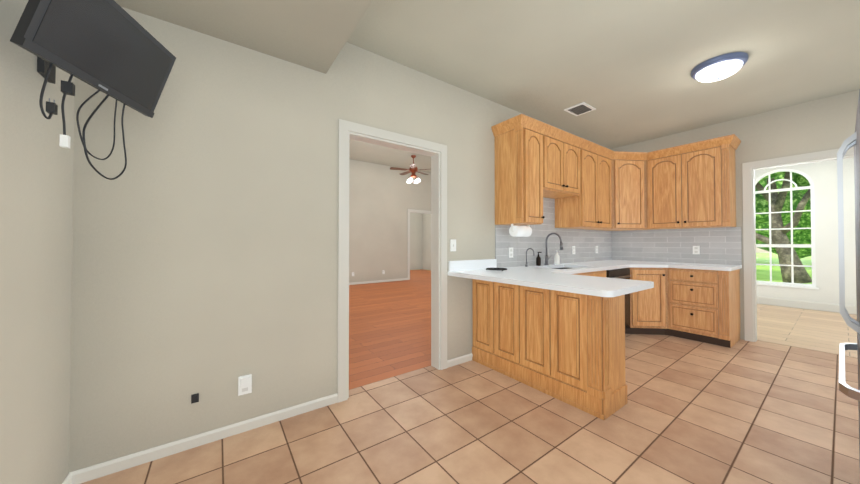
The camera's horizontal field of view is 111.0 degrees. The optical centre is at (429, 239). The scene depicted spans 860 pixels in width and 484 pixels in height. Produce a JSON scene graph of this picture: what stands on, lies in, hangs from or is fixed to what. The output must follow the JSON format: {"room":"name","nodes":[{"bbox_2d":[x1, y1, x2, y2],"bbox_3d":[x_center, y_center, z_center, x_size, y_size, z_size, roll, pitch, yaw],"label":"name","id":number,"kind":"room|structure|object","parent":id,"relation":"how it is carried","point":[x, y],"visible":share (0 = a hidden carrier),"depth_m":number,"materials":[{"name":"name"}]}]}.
{"room":"kitchen","nodes":[
{"label":"kitchen","id":0,"kind":"room"},
{"bbox_2d":[0,0,74,483],"bbox_3d":[-0.876,-0.214,0.119,0.120,2.800,3.220,1,-1,-36],"label":"wall","id":1,"kind":"structure","parent":0,"point":[36,193],"depth_m":1.15,"materials":[{"name":"paint"}]},
{"bbox_2d":[62,471,73,483],"bbox_3d":[-0.857,1.155,0.190,0.012,0.064,3.099,1,-1,-36],"label":"baseboard","id":2,"kind":"structure","parent":1,"relation":"attached to","point":[69,479],"depth_m":1.43,"materials":[{"name":"grey wood"}]},
{"bbox_2d":[10,0,175,179],"bbox_3d":[-1.302,-0.587,1.174,0.407,0.661,0.544,1,-1,-36],"label":"tv","id":3,"kind":"object","parent":1,"relation":"attached to","point":[113,49],"visible":1,"depth_m":1.13,"materials":[{"name":"black plastic"}]},
{"bbox_2d":[114,0,372,73],"bbox_3d":[-0.365,-1.429,0.575,1.225,0.360,3.100,1,-1,-36],"label":"ceiling soffit","id":4,"kind":"structure","parent":0,"point":[313,34],"depth_m":1.67,"materials":[{"name":"paint"}]},
{"bbox_2d":[69,7,610,471],"bbox_3d":[1.043,-0.571,3.556,9.400,3.600,0.120,1,-1,-36],"label":"wall","id":5,"kind":"structure","parent":0,"point":[205,245],"depth_m":1.82,"materials":[{"name":"paint"}]},
{"bbox_2d":[191,393,198,403],"bbox_3d":[-1.370,0.926,1.724,0.035,0.050,0.010,1,-1,-36],"label":"outlet","id":6,"kind":"object","parent":5,"relation":"attached to","point":[194,398],"visible":1,"depth_m":1.72,"materials":[{"name":"black plastic"}]},
{"bbox_2d":[74,393,337,483],"bbox_3d":[-1.214,1.175,1.832,1.287,0.064,0.012,1,-1,-36],"label":"baseboard","id":7,"kind":"structure","parent":5,"relation":"attached to","point":[83,475],"depth_m":1.71,"materials":[{"name":"grey wood"}]},
{"bbox_2d":[238,374,251,395],"bbox_3d":[-1.161,0.918,1.857,0.072,0.116,0.038,1,-1,-36],"label":"electrical outlet","id":8,"kind":"object","parent":5,"relation":"attached to","point":[245,384],"visible":1,"depth_m":1.85,"materials":[{"name":"white plastic"}]},
{"bbox_2d":[337,119,446,402],"bbox_3d":[-0.306,0.156,2.579,1.044,2.122,0.158,1,-1,-36],"label":"door frame","id":9,"kind":"structure","parent":5,"relation":"attached to","point":[348,131],"depth_m":2.57,"materials":[{"name":"grey wood"}]},
{"bbox_2d":[450,239,455,250],"bbox_3d":[0.229,0.055,2.878,0.072,0.116,0.016,1,-1,-36],"label":"switch plate","id":10,"kind":"object","parent":5,"relation":"attached to","point":[452,244],"visible":1,"depth_m":2.87,"materials":[{"name":"white plastic"}]},
{"bbox_2d":[447,353,472,367],"bbox_3d":[0.298,1.189,2.916,0.343,0.064,0.012,1,-1,-36],"label":"baseboard","id":11,"kind":"structure","parent":5,"relation":"attached to","point":[465,358],"depth_m":2.90,"materials":[{"name":"grey wood"}]},
{"bbox_2d":[491,114,546,225],"bbox_3d":[0.958,-0.699,3.198,0.377,1.065,0.360,1,-1,-36],"label":"upper cabinet","id":12,"kind":"object","parent":5,"relation":"attached to","point":[520,141],"depth_m":3.07,"materials":[{"name":"brown wood"}]},
{"bbox_2d":[509,224,531,236],"bbox_3d":[0.975,-0.099,3.182,0.288,0.132,0.116,1,-1,-36],"label":"paper towel holder","id":13,"kind":"object","parent":12,"relation":"attached to","point":[520,231],"visible":1,"depth_m":3.13,"materials":[{"name":"white paper"}]},
{"bbox_2d":[495,197,610,267],"bbox_3d":[1.851,-0.107,4.048,2.793,0.853,0.009,1,-1,-36],"label":"tile backsplash","id":14,"kind":"structure","parent":5,"relation":"attached to","point":[584,241],"depth_m":3.83,"materials":[{"name":"grey tile"}]},
{"bbox_2d":[509,247,512,257],"bbox_3d":[0.924,0.146,3.369,0.072,0.116,0.008,1,-1,-36],"label":"outlet","id":15,"kind":"object","parent":14,"relation":"attached to","point":[510,249],"depth_m":3.37,"materials":[{"name":"white plastic"}]},
{"bbox_2d":[547,126,582,198],"bbox_3d":[1.428,-0.884,3.538,0.780,0.685,0.360,1,-1,-36],"label":"upper cabinet","id":16,"kind":"object","parent":5,"relation":"attached to","point":[564,151],"depth_m":3.41,"materials":[{"name":"brown wood"}]},
{"bbox_2d":[555,139,614,229],"bbox_3d":[2.086,-0.689,4.008,0.840,1.065,0.360,1,-1,-36],"label":"upper cabinet","id":17,"kind":"object","parent":5,"relation":"attached to","point":[585,184],"depth_m":3.83,"materials":[{"name":"brown wood"}]},
{"bbox_2d":[611,150,646,229],"bbox_3d":[2.830,-0.684,4.388,0.813,1.065,0.608,1,-1,-36],"label":"upper cabinet","id":18,"kind":"object","parent":5,"relation":"attached to","point":[628,169],"depth_m":4.13,"materials":[{"name":"brown wood"}]},
{"bbox_2d":[349,269,430,389],"bbox_3d":[-1.580,1.305,7.190,9.400,0.058,8.879,1,-1,-36],"label":"floor","id":19,"kind":"structure","parent":0,"point":[389,329],"depth_m":4.12,"materials":[{"name":"brown wood"}]},
{"bbox_2d":[349,159,430,282],"bbox_3d":[-2.454,-0.510,8.431,9.640,3.600,0.180,1,-1,-36],"label":"wall","id":20,"kind":"structure","parent":0,"point":[383,199],"depth_m":9.14,"materials":[{"name":"paint"}]},
{"bbox_2d":[349,209,430,284],"bbox_3d":[-3.058,0.134,7.979,7.900,2.300,0.138,1,-1,-36],"label":"trim","id":21,"kind":"structure","parent":20,"relation":"attached to","point":[409,212],"depth_m":9.59,"materials":[{"name":"grey wood"}]},
{"bbox_2d":[349,140,430,172],"bbox_3d":[-1.579,-2.355,7.235,9.400,0.060,8.880,1,-1,-36],"label":"ceiling","id":22,"kind":"structure","parent":0,"point":[370,153],"depth_m":8.22,"materials":[{"name":"paint"}]},
{"bbox_2d":[390,155,428,183],"bbox_3d":[-0.485,-1.948,8.182,1.279,0.730,1.231,1,-1,-36],"label":"room ceiling fan","id":23,"kind":"object","parent":22,"relation":"hanging from","point":[413,169],"visible":1,"depth_m":8.07,"materials":[{"name":"brown wood"}]},
{"bbox_2d":[81,334,859,483],"bbox_3d":[1.512,1.238,1.888,6.085,0.060,3.340,1,-1,-36],"label":"floor","id":24,"kind":"structure","parent":0,"point":[740,411],"depth_m":1.84,"materials":[{"name":"beige tile"}]},
{"bbox_2d":[472,279,487,366],"bbox_3d":[0.675,0.784,2.978,0.372,0.876,0.360,1,-1,-36],"label":"base cabinet","id":25,"kind":"object","parent":24,"relation":"on","point":[479,287],"depth_m":2.91,"materials":[{"name":"brown wood"}]},
{"bbox_2d":[488,281,511,377],"bbox_3d":[0.831,0.781,2.759,0.372,0.876,0.401,1,-1,-36],"label":"base cabinet","id":26,"kind":"object","parent":24,"relation":"on","point":[499,294],"depth_m":2.71,"materials":[{"name":"brown wood"}]},
{"bbox_2d":[512,284,539,390],"bbox_3d":[1.000,0.779,2.525,0.372,0.876,0.401,1,-1,-36],"label":"base cabinet","id":27,"kind":"object","parent":24,"relation":"on","point":[525,300],"depth_m":2.49,"materials":[{"name":"brown wood"}]},
{"bbox_2d":[540,288,627,419],"bbox_3d":[1.181,0.775,2.272,0.372,0.876,0.446,1,-1,-36],"label":"base cabinet","id":28,"kind":"object","parent":24,"relation":"on","point":[568,348],"depth_m":2.13,"materials":[{"name":"brown wood"}]},
{"bbox_2d":[606,268,630,329],"bbox_3d":[2.155,0.799,3.850,0.582,0.868,0.650,1,-1,-36],"label":"dishwasher","id":29,"kind":"object","parent":24,"relation":"on","point":[622,273],"visible":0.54,"depth_m":3.70,"materials":[{"name":"black metal"}]},
{"bbox_2d":[580,267,667,334],"bbox_3d":[2.859,0.800,4.203,0.961,0.876,0.914,1,-1,-36],"label":"base cabinet","id":30,"kind":"object","parent":24,"relation":"on","point":[648,307],"depth_m":3.77,"materials":[{"name":"brown wood"}]},
{"bbox_2d":[448,259,741,296],"bbox_3d":[2.010,0.367,3.246,3.463,0.315,1.488,1,-1,-36],"label":"countertop","id":31,"kind":"structure","parent":30,"relation":"on","point":[560,277],"depth_m":2.65,"materials":[{"name":"white stone"}]},
{"bbox_2d":[486,268,506,270],"bbox_3d":[0.669,0.297,2.969,0.212,0.017,0.212,1,-1,-36],"label":"trivet","id":32,"kind":"object","parent":31,"relation":"on","point":[502,269],"visible":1,"depth_m":2.96,"materials":[{"name":"black metal"}]},
{"bbox_2d":[536,252,541,265],"bbox_3d":[1.318,0.230,3.575,0.056,0.167,0.067,1,-1,-36],"label":"soap dispenser","id":33,"kind":"object","parent":31,"relation":"on","point":[538,260],"visible":1,"depth_m":3.56,"materials":[{"name":"brown plastic"}]},
{"bbox_2d":[525,233,563,266],"bbox_3d":[1.374,0.111,3.503,0.520,0.402,0.252,1,-1,-36],"label":"faucet set","id":34,"kind":"object","parent":31,"relation":"on","point":[546,246],"visible":1,"depth_m":3.60,"materials":[{"name":"silver metal"}]},
{"bbox_2d":[554,250,559,263],"bbox_3d":[1.641,0.225,3.810,0.064,0.182,0.072,1,-1,-36],"label":"soap bottle","id":35,"kind":"object","parent":31,"relation":"on","point":[556,258],"visible":1,"depth_m":3.79,"materials":[{"name":"white plastic"}]},
{"bbox_2d":[668,268,739,347],"bbox_3d":[3.382,0.793,3.711,0.684,0.876,0.617,1,-1,-36],"label":"base cabinet","id":36,"kind":"object","parent":24,"relation":"on","point":[704,305],"depth_m":3.50,"materials":[{"name":"brown wood"}]},
{"bbox_2d":[837,89,859,465],"bbox_3d":[2.037,0.336,0.958,0.900,1.720,0.837,1,-1,-36],"label":"fridge","id":37,"kind":"object","parent":24,"relation":"on","point":[852,140],"visible":1,"depth_m":1.26,"materials":[{"name":"grey metal"}]},
{"bbox_2d":[347,0,859,148],"bbox_3d":[2.059,-1.557,2.315,4.740,0.060,3.100,1,-1,-36],"label":"ceiling","id":38,"kind":"structure","parent":0,"point":[624,68],"depth_m":2.42,"materials":[{"name":"paint"}]},
{"bbox_2d":[564,102,595,115],"bbox_3d":[1.736,-1.505,3.425,0.280,0.013,0.230,1,-1,-36],"label":"ceiling vent","id":39,"kind":"object","parent":38,"relation":"in","point":[580,109],"visible":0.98,"depth_m":3.41,"materials":[{"name":"white plastic"}]},
{"bbox_2d":[691,52,747,81],"bbox_3d":[2.514,-1.459,2.579,0.360,0.127,0.360,1,-1,-36],"label":"flush ceiling light","id":40,"kind":"object","parent":38,"relation":"attached to","point":[720,67],"visible":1,"depth_m":2.50,"materials":[{"name":"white glass"}]},
{"bbox_2d":[611,90,858,339],"bbox_3d":[3.936,-0.170,3.644,0.120,2.800,3.100,1,-1,-36],"label":"wall","id":41,"kind":"structure","parent":0,"point":[824,124],"depth_m":3.44,"materials":[{"name":"paint"}]},
{"bbox_2d":[611,227,741,264],"bbox_3d":[3.418,0.086,4.248,0.010,0.472,1.470,1,-1,-36],"label":"tile backsplash","id":42,"kind":"structure","parent":41,"relation":"attached to","point":[723,245],"depth_m":4.13,"materials":[{"name":"grey tile"}]},
{"bbox_2d":[693,246,699,253],"bbox_3d":[3.592,0.140,3.991,0.008,0.116,0.072,1,-1,-36],"label":"outlet","id":43,"kind":"object","parent":42,"relation":"attached to","point":[696,249],"depth_m":3.99,"materials":[{"name":"white plastic"}]},
{"bbox_2d":[647,135,738,229],"bbox_3d":[3.435,-0.689,3.934,0.360,1.065,0.836,1,-1,-36],"label":"upper cabinet","id":44,"kind":"object","parent":41,"relation":"attached to","point":[691,185],"depth_m":3.76,"materials":[{"name":"brown wood"}]},
{"bbox_2d":[742,146,853,341],"bbox_3d":[4.294,0.138,3.141,0.158,2.172,1.314,1,-1,-36],"label":"door frame","id":45,"kind":"structure","parent":41,"relation":"attached to","point":[749,251],"depth_m":3.58,"materials":[{"name":"grey wood"}]},
{"bbox_2d":[755,157,856,305],"bbox_3d":[6.790,-0.147,5.507,0.120,2.800,6.040,1,-1,-36],"label":"wall","id":46,"kind":"structure","parent":0,"point":[823,175],"depth_m":5.15,"materials":[{"name":"beige paint"}]},
{"bbox_2d":[755,169,818,288],"bbox_3d":[6.666,-0.230,5.622,0.110,2.230,0.860,1,-1,-36],"label":"window","id":47,"kind":"structure","parent":46,"relation":"in","point":[792,245],"depth_m":5.53,"materials":[{"name":"white wood"}]},
{"bbox_2d":[757,296,856,314],"bbox_3d":[6.734,1.183,5.450,0.015,0.140,5.800,1,-1,-36],"label":"baseboard","id":48,"kind":"structure","parent":46,"relation":"attached to","point":[830,307],"depth_m":5.35,"materials":[{"name":"grey wood"}]},
{"bbox_2d":[757,304,857,357],"bbox_3d":[5.456,1.272,4.532,3.404,0.058,5.800,1,-1,-36],"label":"floor","id":49,"kind":"structure","parent":0,"point":[823,331],"depth_m":4.12,"materials":[{"name":"brown wood"}]},
{"label":"outside","id":50,"kind":"structure","parent":0,"visible":0},
{"bbox_2d":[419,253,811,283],"bbox_3d":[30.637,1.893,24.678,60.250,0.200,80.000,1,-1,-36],"label":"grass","id":51,"kind":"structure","parent":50,"point":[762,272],"depth_m":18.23,"materials":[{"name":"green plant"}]},
{"bbox_2d":[755,172,811,283],"bbox_3d":[12.881,-2.433,10.448,5.392,8.055,11.642,1,-1,-36],"label":"tree","id":52,"kind":"object","parent":51,"relation":"on","point":[780,201],"visible":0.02,"depth_m":10.63,"materials":[{"name":"green plant"}]},
{"bbox_2d":[755,174,810,258],"bbox_3d":[23.085,-6.055,21.130,13.973,15.441,86.611,1,-1,-36],"label":"hedge","id":53,"kind":"object","parent":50,"point":[801,236],"visible":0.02,"depth_m":17.22,"materials":[{"name":"green plant"}]}
]}

